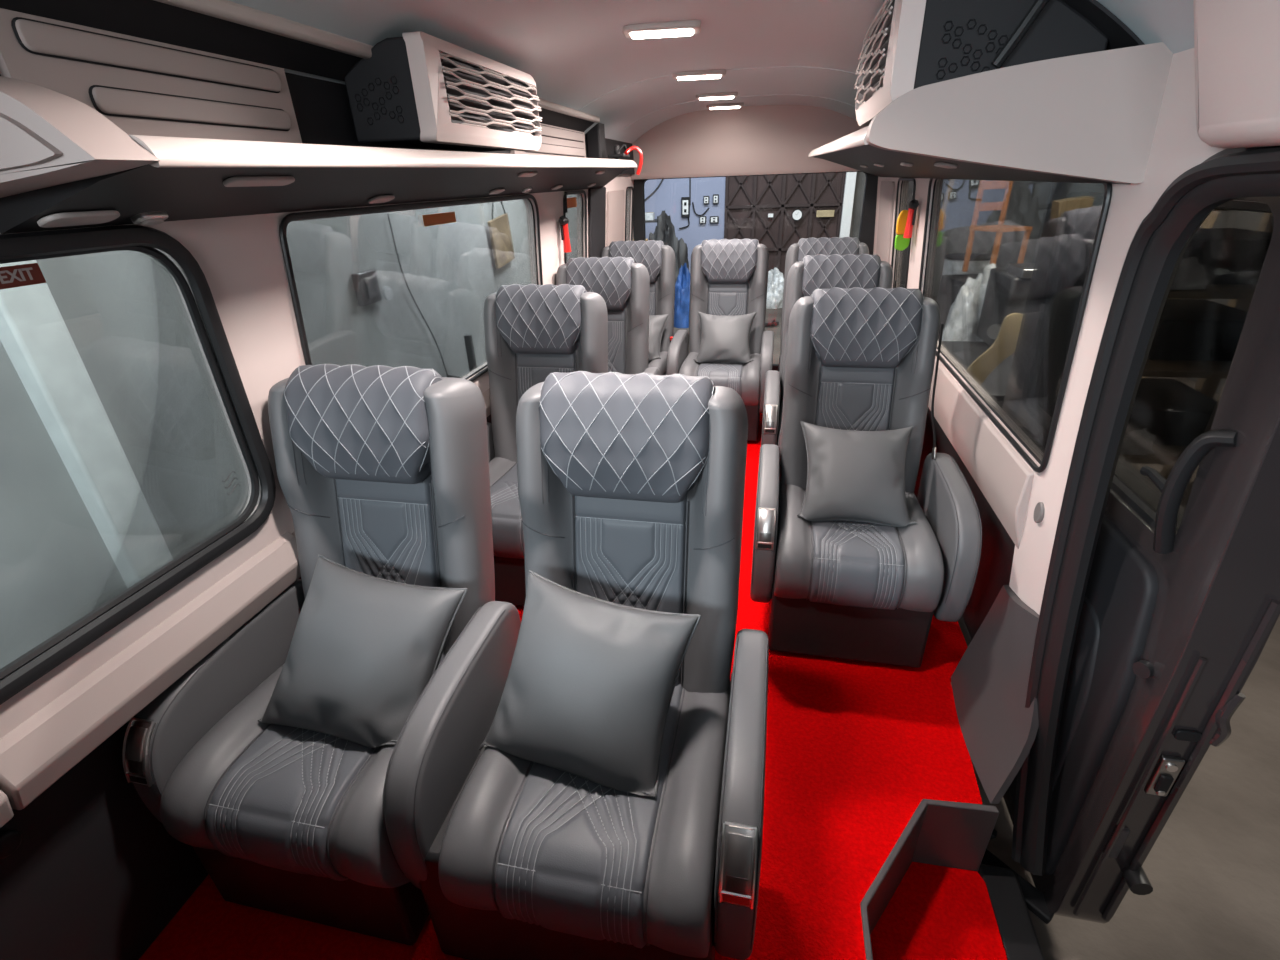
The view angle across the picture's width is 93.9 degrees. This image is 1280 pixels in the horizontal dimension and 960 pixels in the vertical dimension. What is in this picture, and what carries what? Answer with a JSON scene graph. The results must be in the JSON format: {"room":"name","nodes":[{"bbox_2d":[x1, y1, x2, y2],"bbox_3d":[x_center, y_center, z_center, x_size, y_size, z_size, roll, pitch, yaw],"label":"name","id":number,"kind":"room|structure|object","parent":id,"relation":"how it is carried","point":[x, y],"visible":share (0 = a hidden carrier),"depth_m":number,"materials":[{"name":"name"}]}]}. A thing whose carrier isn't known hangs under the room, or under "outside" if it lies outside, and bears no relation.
{"room":"vehicle interior","nodes":[
{"label":"vehicle interior","id":0,"kind":"room"},
{"bbox_2d":[0,250,158,668],"bbox_3d":[-1.856,-1.685,4.168,0.250,3.600,20.000,4,27,11],"label":"wall","id":1,"kind":"structure","parent":0,"point":[56,564],"depth_m":2.31,"materials":[{"name":"grey paint"}]},
{"bbox_2d":[0,414,491,959],"bbox_3d":[-0.755,-0.052,2.774,0.055,0.660,5.670,4,27,11],"label":"wall","id":2,"kind":"structure","parent":0,"point":[93,874],"depth_m":1.20,"materials":[{"name":"black plastic"}]},
{"bbox_2d":[0,72,634,738],"bbox_3d":[-0.646,-0.858,2.353,0.147,1.210,5.700,4,27,11],"label":"wall","id":3,"kind":"structure","parent":0,"point":[240,258],"depth_m":1.35,"materials":[{"name":"grey"}]},
{"bbox_2d":[0,790,13,827],"bbox_3d":[-1.181,0.698,0.547,0.181,0.131,0.946,4,27,11],"label":"trim","id":4,"kind":"structure","parent":3,"relation":"attached to","point":[6,813],"depth_m":0.95,"materials":[{"name":"beige"}]},
{"bbox_2d":[0,225,275,704],"bbox_3d":[-1.043,0.127,0.661,0.087,0.669,1.544,4,27,11],"label":"window","id":5,"kind":"structure","parent":3,"relation":"in","point":[205,428],"depth_m":1.21,"materials":[{"name":"black glass"}]},
{"bbox_2d":[0,263,46,288],"bbox_3d":[-0.956,-0.312,0.918,0.002,0.030,0.072,4,27,11],"label":"sticker","id":6,"kind":"object","parent":5,"relation":"attached to","point":[25,274],"visible":1,"depth_m":0.92,"materials":[{"name":"brown"}]},
{"bbox_2d":[0,532,300,809],"bbox_3d":[-1.012,0.333,1.262,0.181,0.131,0.683,4,27,11],"label":"trim","id":7,"kind":"structure","parent":3,"relation":"attached to","point":[38,752],"depth_m":1.14,"materials":[{"name":"beige"}]},
{"bbox_2d":[0,8,301,142],"bbox_3d":[-0.834,-0.716,1.070,0.039,0.270,0.560,4,27,11],"label":"wall panel","id":8,"kind":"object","parent":3,"relation":"attached to","point":[145,87],"depth_m":1.02,"materials":[{"name":"beige"}]},
{"bbox_2d":[0,0,593,131],"bbox_3d":[-0.699,-0.980,1.414,0.070,0.050,4.150,4,27,11],"label":"trim","id":9,"kind":"structure","parent":3,"relation":"attached to","point":[153,20],"depth_m":1.07,"materials":[{"name":"black plastic"}]},
{"bbox_2d":[0,76,642,233],"bbox_3d":[-0.454,-1.178,2.237,0.405,0.209,3.480,4,27,11],"label":"shelf","id":10,"kind":"object","parent":3,"relation":"attached to","point":[59,154],"depth_m":0.95,"materials":[{"name":"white plastic"}]},
{"bbox_2d":[37,210,119,227],"bbox_3d":[-0.857,-0.400,0.916,0.047,0.020,0.110,4,27,11],"label":"light","id":11,"kind":"object","parent":10,"relation":"attached to","point":[85,217],"visible":1,"depth_m":0.90,"materials":[{"name":"grey plastic"}]},
{"bbox_2d":[130,211,167,225],"bbox_3d":[-0.853,-0.456,1.041,0.037,0.023,0.056,4,27,12],"label":"lamp","id":12,"kind":"object","parent":10,"relation":"attached to","point":[147,218],"visible":1,"depth_m":1.03,"materials":[{"name":"silver metal"}]},
{"bbox_2d":[223,176,294,186],"bbox_3d":[-0.671,-0.529,1.059,0.031,0.015,0.150,4,27,11],"label":"lens","id":13,"kind":"object","parent":10,"relation":"attached to","point":[237,181],"visible":1,"depth_m":1.04,"materials":[{"name":"grey plastic"}]},
{"bbox_2d":[0,164,629,233],"bbox_3d":[-0.446,-1.171,2.293,0.307,0.146,3.385,4,27,11],"label":"tray","id":14,"kind":"object","parent":10,"relation":"on","point":[185,193],"depth_m":1.16,"materials":[{"name":"plastic"}]},
{"bbox_2d":[368,195,394,203],"bbox_3d":[-0.697,-0.757,1.614,0.039,0.018,0.090,4,27,11],"label":"light","id":15,"kind":"object","parent":10,"relation":"attached to","point":[384,198],"visible":1,"depth_m":1.60,"materials":[{"name":"grey plastic"}]},
{"bbox_2d":[344,31,541,151],"bbox_3d":[-0.525,-1.098,1.752,0.248,0.222,0.725,4,27,11],"label":"box","id":16,"kind":"object","parent":10,"relation":"on","point":[421,89],"visible":1,"depth_m":1.49,"materials":[{"name":"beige plastic"}]},
{"bbox_2d":[439,52,541,135],"bbox_3d":[-0.410,-1.104,1.746,0.022,0.160,0.651,4,27,11],"label":"grille","id":17,"kind":"object","parent":16,"relation":"attached to","point":[481,97],"depth_m":1.67,"materials":[{"name":"beige"}]},
{"bbox_2d":[489,188,504,194],"bbox_3d":[-0.542,-1.093,2.266,0.039,0.019,0.090,4,27,11],"label":"light","id":18,"kind":"object","parent":10,"relation":"attached to","point":[495,191],"visible":1,"depth_m":2.25,"materials":[{"name":"grey plastic"}]},
{"bbox_2d":[517,172,536,176],"bbox_3d":[-0.408,-1.108,2.169,0.031,0.016,0.140,4,27,11],"label":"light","id":19,"kind":"object","parent":10,"relation":"attached to","point":[522,174],"visible":0.99,"depth_m":2.15,"materials":[{"name":"grey plastic"}]},
{"bbox_2d":[608,144,629,157],"bbox_3d":[-0.117,-1.826,3.317,0.091,0.066,0.160,4,27,11],"label":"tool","id":20,"kind":"object","parent":10,"relation":"on","point":[616,155],"visible":0.98,"depth_m":3.30,"materials":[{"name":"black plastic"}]},
{"bbox_2d":[154,0,599,122],"bbox_3d":[-0.654,-1.002,1.393,0.030,0.028,4.150,4,27,11],"label":"trim","id":21,"kind":"structure","parent":3,"relation":"attached to","point":[227,10],"depth_m":1.17,"materials":[{"name":"beige"}]},
{"bbox_2d":[292,388,490,535],"bbox_3d":[-0.535,-0.719,3.322,0.163,0.131,4.030,4,27,11],"label":"trim","id":22,"kind":"structure","parent":3,"relation":"attached to","point":[486,395],"depth_m":2.54,"materials":[{"name":"beige"}]},
{"bbox_2d":[279,194,542,381],"bbox_3d":[-0.674,-0.682,2.237,0.080,0.658,1.710,4,27,11],"label":"window","id":23,"kind":"structure","parent":3,"relation":"in","point":[375,285],"depth_m":1.92,"materials":[{"name":"grey glass"}]},
{"bbox_2d":[422,212,455,226],"bbox_3d":[-0.687,-0.898,2.056,0.001,0.034,0.220,4,27,11],"label":"sticker","id":24,"kind":"object","parent":23,"relation":"attached to","point":[449,217],"visible":1,"depth_m":2.05,"materials":[{"name":"orange"}]},
{"bbox_2d":[511,123,585,157],"bbox_3d":[-0.416,-1.620,2.839,0.039,0.270,1.020,4,27,11],"label":"trim","id":25,"kind":"structure","parent":3,"relation":"attached to","point":[555,141],"depth_m":2.89,"materials":[{"name":"beige"}]},
{"bbox_2d":[559,215,570,251],"bbox_3d":[-0.396,-1.295,3.150,0.048,0.182,0.084,4,27,11],"label":"hammer","id":26,"kind":"object","parent":3,"relation":"attached to","point":[563,221],"visible":1,"depth_m":3.15,"materials":[{"name":"red plastic"}]},
{"bbox_2d":[563,190,586,263],"bbox_3d":[-0.381,-1.317,3.479,0.080,0.658,0.416,4,27,11],"label":"window","id":27,"kind":"structure","parent":3,"relation":"in","point":[574,213],"depth_m":3.50,"materials":[{"name":"black glass"}]},
{"bbox_2d":[567,197,576,207],"bbox_3d":[-0.384,-1.548,3.339,0.001,0.050,0.200,4,27,11],"label":"sticker","id":28,"kind":"object","parent":27,"relation":"attached to","point":[571,202],"visible":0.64,"depth_m":3.35,"materials":[{"name":"orange"}]},
{"bbox_2d":[586,123,605,158],"bbox_3d":[-0.249,-1.898,3.404,0.080,0.300,0.130,4,27,11],"label":"trim","id":29,"kind":"structure","parent":3,"relation":"attached to","point":[595,137],"depth_m":3.35,"materials":[{"name":"black plastic"}]},
{"bbox_2d":[588,187,605,257],"bbox_3d":[-0.279,-1.407,3.909,0.080,0.910,0.350,4,27,11],"label":"trim","id":30,"kind":"structure","parent":3,"relation":"attached to","point":[596,196],"depth_m":3.75,"materials":[{"name":"black plastic"}]},
{"bbox_2d":[606,190,624,245],"bbox_3d":[-0.176,-1.720,4.292,0.059,0.640,0.460,4,27,11],"label":"trim","id":31,"kind":"structure","parent":3,"relation":"attached to","point":[615,199],"depth_m":4.18,"materials":[{"name":"beige"}]},
{"bbox_2d":[625,186,632,240],"bbox_3d":[-0.100,-1.927,4.673,0.079,0.654,0.232,4,27,11],"label":"window","id":32,"kind":"structure","parent":3,"relation":"in","point":[627,218],"depth_m":4.66,"materials":[{"name":"black glass"}]},
{"bbox_2d":[578,66,858,110],"bbox_3d":[0.405,-1.763,2.692,1.503,0.140,0.038,4,27,11],"label":"trim","id":33,"kind":"structure","parent":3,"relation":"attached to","point":[776,66],"depth_m":2.63,"materials":[{"name":"grey"}]},
{"bbox_2d":[623,94,854,129],"bbox_3d":[0.622,-2.231,3.607,1.503,0.140,0.038,4,27,11],"label":"trim","id":34,"kind":"structure","parent":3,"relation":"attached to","point":[777,94],"depth_m":3.56,"materials":[{"name":"grey"}]},
{"bbox_2d":[139,413,982,959],"bbox_3d":[0.228,0.329,2.702,2.075,0.020,5.610,4,27,11],"label":"floor","id":35,"kind":"structure","parent":0,"point":[854,748],"depth_m":1.60,"materials":[{"name":"red carpet"}]},
{"bbox_2d":[122,364,494,945],"bbox_3d":[-0.697,0.363,1.396,0.582,1.151,0.754,4,27,11],"label":"passenger seat","id":36,"kind":"object","parent":35,"relation":"on","point":[383,471],"visible":0.76,"depth_m":1.31,"materials":[{"name":"grey leather"}]},
{"bbox_2d":[159,664,439,887],"bbox_3d":[-0.672,0.609,1.385,0.492,0.255,0.526,4,27,11],"label":"cushion","id":37,"kind":"object","parent":36,"relation":"on","point":[294,800],"depth_m":1.18,"materials":[{"name":"grey leather"}]},
{"bbox_2d":[258,555,467,747],"bbox_3d":[-0.611,0.372,1.315,0.404,0.282,0.273,5,28,15],"label":"throw cushion","id":38,"kind":"object","parent":36,"relation":"on","point":[364,649],"visible":0.93,"depth_m":1.26,"materials":[{"name":"grey leather"}]},
{"bbox_2d":[483,284,607,605],"bbox_3d":[-0.420,-0.144,2.386,0.643,1.151,0.754,4,27,11],"label":"passenger seat","id":39,"kind":"object","parent":35,"relation":"on","point":[532,332],"visible":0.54,"depth_m":2.34,"materials":[{"name":"grey leather"}]},
{"bbox_2d":[489,457,515,485],"bbox_3d":[-0.436,0.099,2.383,0.492,0.255,0.526,4,27,11],"label":"cushion","id":40,"kind":"object","parent":39,"relation":"on","point":[502,470],"depth_m":2.45,"materials":[{"name":"grey leather"}]},
{"bbox_2d":[383,371,768,959],"bbox_3d":[-0.078,0.403,1.271,0.682,1.151,0.754,4,27,11],"label":"passenger seat","id":41,"kind":"object","parent":35,"relation":"on","point":[631,487],"visible":0.79,"depth_m":1.18,"materials":[{"name":"grey leather"}]},
{"bbox_2d":[438,681,730,957],"bbox_3d":[-0.075,0.648,1.264,0.492,0.255,0.526,4,27,11],"label":"cushion","id":42,"kind":"object","parent":41,"relation":"on","point":[525,842],"depth_m":1.07,"materials":[{"name":"grey leather"}]},
{"bbox_2d":[479,570,700,798],"bbox_3d":[-0.105,0.398,1.210,0.405,0.297,0.260,7,28,18],"label":"throw cushion","id":43,"kind":"object","parent":41,"relation":"on","point":[589,687],"visible":1,"depth_m":1.16,"materials":[{"name":"grey leather"}]},
{"bbox_2d":[556,257,660,374],"bbox_3d":[-0.237,-0.538,3.157,0.643,1.151,0.754,4,27,11],"label":"passenger seat","id":44,"kind":"object","parent":35,"relation":"on","point":[623,284],"visible":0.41,"depth_m":3.12,"materials":[{"name":"grey leather"}]},
{"bbox_2d":[601,240,675,374],"bbox_3d":[-0.076,-0.936,3.937,0.598,1.151,0.754,4,27,11],"label":"passenger seat","id":45,"kind":"object","parent":35,"relation":"on","point":[659,259],"visible":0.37,"depth_m":3.88,"materials":[{"name":"grey leather"}]},
{"bbox_2d":[648,351,667,374],"bbox_3d":[-0.071,-0.691,3.930,0.492,0.255,0.526,4,27,11],"label":"cushion","id":46,"kind":"object","parent":45,"relation":"on","point":[661,363],"depth_m":3.77,"materials":[{"name":"grey leather"}]},
{"bbox_2d":[649,314,669,360],"bbox_3d":[-0.012,-0.932,3.864,0.374,0.285,0.238,6,28,15],"label":"throw cushion","id":47,"kind":"object","parent":45,"relation":"on","point":[657,323],"visible":0.37,"depth_m":3.80,"materials":[{"name":"grey leather"}]},
{"bbox_2d":[666,239,773,440],"bbox_3d":[0.530,-0.896,3.814,0.631,1.151,0.754,4,27,11],"label":"passenger seat","id":48,"kind":"object","parent":35,"relation":"on","point":[729,277],"visible":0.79,"depth_m":3.76,"materials":[{"name":"grey leather"}]},
{"bbox_2d":[679,352,760,404],"bbox_3d":[0.520,-0.653,3.810,0.492,0.255,0.526,4,27,11],"label":"cushion","id":49,"kind":"object","parent":48,"relation":"on","point":[745,378],"depth_m":3.59,"materials":[{"name":"grey leather"}]},
{"bbox_2d":[693,311,756,363],"bbox_3d":[0.534,-0.894,3.755,0.374,0.279,0.236,4,27,12],"label":"throw cushion","id":50,"kind":"object","parent":48,"relation":"on","point":[725,339],"visible":1,"depth_m":3.70,"materials":[{"name":"grey leather"}]},
{"bbox_2d":[778,237,868,372],"bbox_3d":[1.166,-0.855,3.685,0.591,1.151,0.754,4,27,11],"label":"passenger seat","id":51,"kind":"object","parent":35,"relation":"on","point":[796,252],"visible":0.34,"depth_m":3.63,"materials":[{"name":"grey leather"}]},
{"bbox_2d":[761,254,896,480],"bbox_3d":[0.948,-0.461,2.916,0.662,1.151,0.754,4,27,11],"label":"passenger seat","id":52,"kind":"object","parent":35,"relation":"on","point":[819,271],"visible":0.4,"depth_m":2.85,"materials":[{"name":"grey leather"}]},
{"bbox_2d":[778,400,782,448],"bbox_3d":[0.922,-0.219,2.916,0.492,0.255,0.526,4,27,11],"label":"cushion","id":53,"kind":"object","parent":52,"relation":"on","point":[781,401],"depth_m":2.83,"materials":[{"name":"grey leather"}]},
{"bbox_2d":[750,287,981,667],"bbox_3d":[0.748,-0.029,2.071,0.662,1.151,0.754,4,27,11],"label":"passenger seat","id":54,"kind":"object","parent":35,"relation":"on","point":[858,359],"visible":0.8,"depth_m":1.98,"materials":[{"name":"grey leather"}]},
{"bbox_2d":[797,421,915,526],"bbox_3d":[0.726,-0.022,2.014,0.374,0.268,0.257,3,27,11],"label":"throw cushion","id":55,"kind":"object","parent":54,"relation":"on","point":[852,475],"visible":1,"depth_m":1.96,"materials":[{"name":"grey leather"}]},
{"bbox_2d":[774,481,943,611],"bbox_3d":[0.722,0.213,2.070,0.492,0.255,0.526,4,27,11],"label":"cushion","id":56,"kind":"object","parent":54,"relation":"on","point":[837,565],"depth_m":1.87,"materials":[{"name":"grey leather"}]},
{"bbox_2d":[644,177,725,272],"bbox_3d":[0.779,-5.496,10.893,1.620,4.200,0.200,4,27,11],"label":"wall","id":57,"kind":"structure","parent":0,"point":[667,197],"depth_m":11.01,"materials":[{"name":"paint"}]},
{"bbox_2d":[681,197,689,217],"bbox_3d":[0.835,-5.001,10.974,0.150,0.340,0.076,4,27,11],"label":"box","id":58,"kind":"object","parent":57,"relation":"attached to","point":[685,201],"visible":1,"depth_m":10.95,"materials":[{"name":"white plastic"}]},
{"bbox_2d":[724,172,845,276],"bbox_3d":[2.552,-4.855,10.713,2.050,3.000,0.105,4,27,11],"label":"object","id":59,"kind":"object","parent":57,"relation":"attached to","point":[749,200],"visible":0.46,"depth_m":10.72,"materials":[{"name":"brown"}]},
{"bbox_2d":[792,209,802,220],"bbox_3d":[2.787,-4.700,10.609,0.192,0.192,0.037,4,27,11],"label":"wall clock","id":60,"kind":"object","parent":59,"relation":"attached to","point":[797,214],"visible":1,"depth_m":10.60,"materials":[{"name":"white paint"}]},
{"bbox_2d":[816,210,834,216],"bbox_3d":[3.260,-4.687,10.525,0.300,0.110,0.030,4,27,11],"label":"board","id":61,"kind":"object","parent":59,"relation":"attached to","point":[820,213],"visible":1,"depth_m":10.51,"materials":[{"name":"brown wood"}]},
{"bbox_2d":[228,0,1193,142],"bbox_3d":[0.223,-1.351,1.925,1.860,0.362,5.750,4,27,11],"label":"ceiling","id":62,"kind":"structure","parent":0,"point":[575,53],"depth_m":1.89,"materials":[{"name":"grey"}]},
{"bbox_2d":[622,20,700,38],"bbox_3d":[0.068,-1.393,1.854,0.240,0.026,0.110,1,27,5],"label":"recessed light","id":63,"kind":"object","parent":62,"relation":"in","point":[684,27],"visible":0.97,"depth_m":1.82,"materials":[{"name":"beige"}]},
{"bbox_2d":[630,29,693,38],"bbox_3d":[0.068,-1.389,1.856,0.196,0.016,0.072,1,27,5],"label":"diffuser","id":64,"kind":"object","parent":63,"relation":"attached to","point":[652,33],"depth_m":1.84,"materials":[{"name":"white"}]},
{"bbox_2d":[672,69,725,79],"bbox_3d":[0.266,-1.821,2.691,0.240,0.026,0.110,1,27,5],"label":"recessed light","id":65,"kind":"object","parent":62,"relation":"in","point":[713,73],"visible":0.97,"depth_m":2.65,"materials":[{"name":"beige"}]},
{"bbox_2d":[677,75,720,79],"bbox_3d":[0.266,-1.816,2.693,0.196,0.016,0.072,1,27,5],"label":"diffuser","id":66,"kind":"object","parent":65,"relation":"attached to","point":[679,77],"depth_m":2.67,"materials":[{"name":"white"}]},
{"bbox_2d":[696,92,737,99],"bbox_3d":[0.439,-2.195,3.422,0.240,0.026,0.110,1,27,5],"label":"recessed light","id":67,"kind":"object","parent":62,"relation":"in","point":[725,95],"visible":0.99,"depth_m":3.38,"materials":[{"name":"beige"}]},
{"bbox_2d":[699,96,733,99],"bbox_3d":[0.439,-2.190,3.425,0.196,0.016,0.072,1,27,5],"label":"diffuser","id":68,"kind":"object","parent":67,"relation":"attached to","point":[700,97],"depth_m":3.40,"materials":[{"name":"white"}]},
{"bbox_2d":[706,102,743,109],"bbox_3d":[0.556,-2.449,3.919,0.240,0.026,0.110,1,27,5],"label":"recessed light","id":69,"kind":"object","parent":62,"relation":"in","point":[741,104],"visible":0.98,"depth_m":3.88,"materials":[{"name":"beige"}]},
{"bbox_2d":[710,106,739,109],"bbox_3d":[0.556,-2.444,3.921,0.196,0.016,0.072,1,27,5],"label":"diffuser","id":70,"kind":"object","parent":69,"relation":"attached to","point":[711,107],"depth_m":3.89,"materials":[{"name":"white"}]},
{"bbox_2d":[630,105,864,179],"bbox_3d":[0.804,-2.430,4.268,1.830,0.455,0.467,4,27,11],"label":"wall","id":71,"kind":"structure","parent":0,"point":[760,139],"depth_m":4.27,"materials":[{"name":"beige"}]},
{"bbox_2d":[633,171,877,370],"bbox_3d":[0.872,-1.609,4.813,1.850,1.505,0.060,4,27,11],"label":"window","id":72,"kind":"structure","parent":71,"relation":"in","point":[867,225],"depth_m":4.48,"materials":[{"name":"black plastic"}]},
{"bbox_2d":[808,42,1172,183],"bbox_3d":[1.081,-1.463,2.672,0.538,0.227,3.495,4,27,11],"label":"shelf","id":73,"kind":"object","parent":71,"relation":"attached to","point":[1092,117],"visible":0.95,"depth_m":1.15,"materials":[{"name":"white plastic"}]},
{"bbox_2d":[934,162,957,168],"bbox_3d":[0.802,-0.825,1.569,0.044,0.015,0.100,4,27,11],"label":"light","id":74,"kind":"object","parent":73,"relation":"attached to","point":[939,164],"visible":1,"depth_m":1.53,"materials":[{"name":"grey plastic"}]},
{"bbox_2d":[813,144,1130,183],"bbox_3d":[1.084,-1.452,2.703,0.499,0.178,3.450,4,27,11],"label":"panel","id":75,"kind":"object","parent":73,"relation":"on","point":[923,166],"depth_m":1.86,"materials":[{"name":"plastic"}]},
{"bbox_2d":[854,0,1108,125],"bbox_3d":[0.766,-1.031,1.447,0.408,0.250,0.645,4,27,11],"label":"box","id":76,"kind":"object","parent":73,"relation":"on","point":[909,45],"visible":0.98,"depth_m":1.19,"materials":[{"name":"black plastic"}]},
{"bbox_2d":[854,0,892,108],"bbox_3d":[0.582,-1.056,1.502,0.023,0.188,0.571,4,27,11],"label":"grille","id":77,"kind":"object","parent":76,"relation":"attached to","point":[873,64],"depth_m":1.45,"materials":[{"name":"beige"}]},
{"bbox_2d":[991,0,1048,68],"bbox_3d":[0.747,-0.893,1.127,0.118,0.190,0.023,6,28,17],"label":"cable conduit","id":78,"kind":"object","parent":76,"relation":"attached to","point":[1038,5],"visible":0.97,"depth_m":1.15,"materials":[{"name":"plastic"}]},
{"bbox_2d":[849,172,865,238],"bbox_3d":[5.718,-5.176,9.890,4.200,4.200,0.200,4,27,11],"label":"wall","id":79,"kind":"structure","parent":0,"point":[860,176],"depth_m":10.43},
{"bbox_2d":[839,172,856,237],"bbox_3d":[3.611,-4.798,10.409,0.160,3.100,0.200,4,27,11],"label":"trim","id":80,"kind":"structure","parent":79,"relation":"attached to","point":[850,180],"depth_m":10.33,"materials":[{"name":"white paint"}]},
{"bbox_2d":[860,799,998,959],"bbox_3d":[0.447,1.327,0.968,0.307,0.276,1.768,10,29,22],"label":"partition panel","id":81,"kind":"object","parent":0,"point":[938,832],"depth_m":1.59,"materials":[{"name":"grey"}]},
{"bbox_2d":[870,862,1006,959],"bbox_3d":[0.594,1.470,0.959,0.368,0.030,1.707,4,27,11],"label":"step","id":82,"kind":"structure","parent":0,"point":[935,912],"depth_m":1.56,"materials":[{"name":"red carpet"}]},
{"bbox_2d":[978,864,1044,959],"bbox_3d":[0.878,1.438,1.158,0.100,0.130,1.300,4,27,11],"label":"trim","id":83,"kind":"structure","parent":82,"relation":"attached to","point":[1020,941],"depth_m":1.58,"materials":[{"name":"black plastic"}]},
{"bbox_2d":[914,407,1019,638],"bbox_3d":[1.538,-0.357,3.368,0.095,0.520,3.420,4,27,11],"label":"wall","id":84,"kind":"structure","parent":0,"point":[997,548],"depth_m":2.09,"materials":[{"name":"black plastic"}]},
{"bbox_2d":[674,308,1279,959],"bbox_3d":[1.511,-1.239,7.043,30.000,0.100,34.000,4,27,11],"label":"ground","id":85,"kind":"structure","parent":0,"point":[1212,870],"depth_m":1.95,"materials":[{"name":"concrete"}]},
{"bbox_2d":[0,260,139,561],"bbox_3d":[-2.191,-0.634,2.099,0.120,3.600,0.170,4,27,11],"label":"column","id":86,"kind":"structure","parent":85,"relation":"on","point":[35,336],"depth_m":2.24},
{"bbox_2d":[645,216,657,224],"bbox_3d":[0.027,-3.813,10.496,0.740,1.500,0.440,4,27,11],"label":"rack","id":87,"kind":"object","parent":85,"relation":"on","point":[654,220],"visible":0.02,"depth_m":9.96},
{"bbox_2d":[645,212,654,220],"bbox_3d":[0.149,-4.466,10.133,0.180,0.114,0.300,1,27,6],"label":"carton","id":88,"kind":"object","parent":87,"relation":"on","point":[649,215],"visible":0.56,"depth_m":10.01,"materials":[{"name":"cardboard"}]},
{"bbox_2d":[649,210,688,283],"bbox_3d":[0.435,-3.454,9.613,0.862,1.624,0.602,4,27,11],"label":"heap","id":89,"kind":"object","parent":85,"relation":"on","point":[665,230],"visible":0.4,"depth_m":9.35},
{"bbox_2d":[674,263,689,327],"bbox_3d":[0.667,-2.803,9.067,0.333,0.934,0.334,16,32,32],"label":"bundle","id":90,"kind":"object","parent":85,"relation":"on","point":[682,286],"visible":0.82,"depth_m":8.99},
{"bbox_2d":[765,319,778,325],"bbox_3d":[1.967,-2.369,9.031,0.224,0.094,0.192,-23,33,-35],"label":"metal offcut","id":91,"kind":"object","parent":85,"relation":"on","point":[772,322],"visible":0.73,"depth_m":9.01,"materials":[{"name":"metal"}]},
{"bbox_2d":[766,268,783,308],"bbox_3d":[2.306,-3.351,10.362,0.659,0.643,0.652,4,27,11],"label":"heap","id":92,"kind":"object","parent":85,"relation":"on","point":[775,287],"visible":0.62,"depth_m":10.18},
{"bbox_2d":[873,48,1226,614],"bbox_3d":[1.201,-0.593,2.035,0.151,1.440,5.670,4,27,11],"label":"wall","id":93,"kind":"structure","parent":0,"point":[1177,147],"depth_m":1.35,"materials":[{"name":"grey"}]},
{"bbox_2d":[876,181,894,262],"bbox_3d":[1.629,-1.640,3.998,0.059,0.640,0.500,4,27,11],"label":"trim","id":94,"kind":"structure","parent":93,"relation":"attached to","point":[887,188],"depth_m":3.90,"materials":[{"name":"beige"}]},
{"bbox_2d":[895,210,909,250],"bbox_3d":[1.383,-1.308,3.137,0.114,0.199,0.027,-11,28,-17],"label":"tag","id":95,"kind":"object","parent":93,"relation":"attached to","point":[901,243],"visible":0.67,"depth_m":3.12,"materials":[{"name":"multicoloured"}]},
{"bbox_2d":[891,178,915,288],"bbox_3d":[1.513,-1.347,3.441,0.082,0.699,0.514,4,27,11],"label":"window","id":96,"kind":"structure","parent":93,"relation":"in","point":[909,187],"depth_m":3.52,"materials":[{"name":"black glass"}]},
{"bbox_2d":[903,199,918,237],"bbox_3d":[1.372,-1.321,3.029,0.048,0.182,0.084,4,27,11],"label":"hammer","id":97,"kind":"object","parent":93,"relation":"attached to","point":[913,204],"visible":1,"depth_m":3.02,"materials":[{"name":"red plastic"}]},
{"bbox_2d":[928,356,1033,548],"bbox_3d":[1.466,-0.677,3.198,0.088,0.260,3.460,4,27,11],"label":"trim","id":98,"kind":"structure","parent":93,"relation":"attached to","point":[1003,477],"depth_m":1.98,"materials":[{"name":"beige"}]},
{"bbox_2d":[951,585,1038,803],"bbox_3d":[1.026,0.551,1.697,0.142,0.428,0.519,4,27,11],"label":"trim","id":99,"kind":"structure","parent":93,"relation":"attached to","point":[990,680],"depth_m":1.69,"materials":[{"name":"grey"}]},
{"bbox_2d":[918,178,1111,472],"bbox_3d":[1.208,-0.698,2.151,0.084,0.718,1.748,4,27,11],"label":"window","id":100,"kind":"structure","parent":93,"relation":"in","point":[1011,267],"depth_m":1.84,"materials":[{"name":"clear glass"}]},
{"bbox_2d":[1033,502,1044,522],"bbox_3d":[1.068,0.087,1.600,0.012,0.060,0.042,4,27,11],"label":"cap","id":101,"kind":"object","parent":93,"relation":"attached to","point":[1039,510],"visible":1,"depth_m":1.59,"materials":[{"name":"grey plastic"}]},
{"bbox_2d":[1062,0,1144,49],"bbox_3d":[1.173,-1.530,2.441,0.190,0.138,3.100,4,27,11],"label":"trim","id":102,"kind":"structure","parent":93,"relation":"attached to","point":[1119,35],"depth_m":1.11,"materials":[{"name":"black plastic"}]},
{"bbox_2d":[958,196,1279,923],"bbox_3d":[1.202,0.141,1.732,0.329,1.920,1.214,4,27,11],"label":"sliding door","id":103,"kind":"structure","parent":93,"relation":"in","point":[1181,604],"depth_m":1.30,"materials":[{"name":"grey paint"}]},
{"bbox_2d":[1011,146,1279,875],"bbox_3d":[0.840,0.621,0.620,0.195,1.792,1.974,4,27,11],"label":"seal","id":104,"kind":"structure","parent":93,"relation":"in","point":[1156,250],"depth_m":1.28,"materials":[{"name":"black rubber"}]},
{"bbox_2d":[1193,0,1279,147],"bbox_3d":[0.664,-0.226,0.101,0.168,0.245,1.750,4,27,11],"label":"trim","id":105,"kind":"structure","parent":93,"relation":"attached to","point":[1237,42],"depth_m":0.79,"materials":[{"name":"grey"}]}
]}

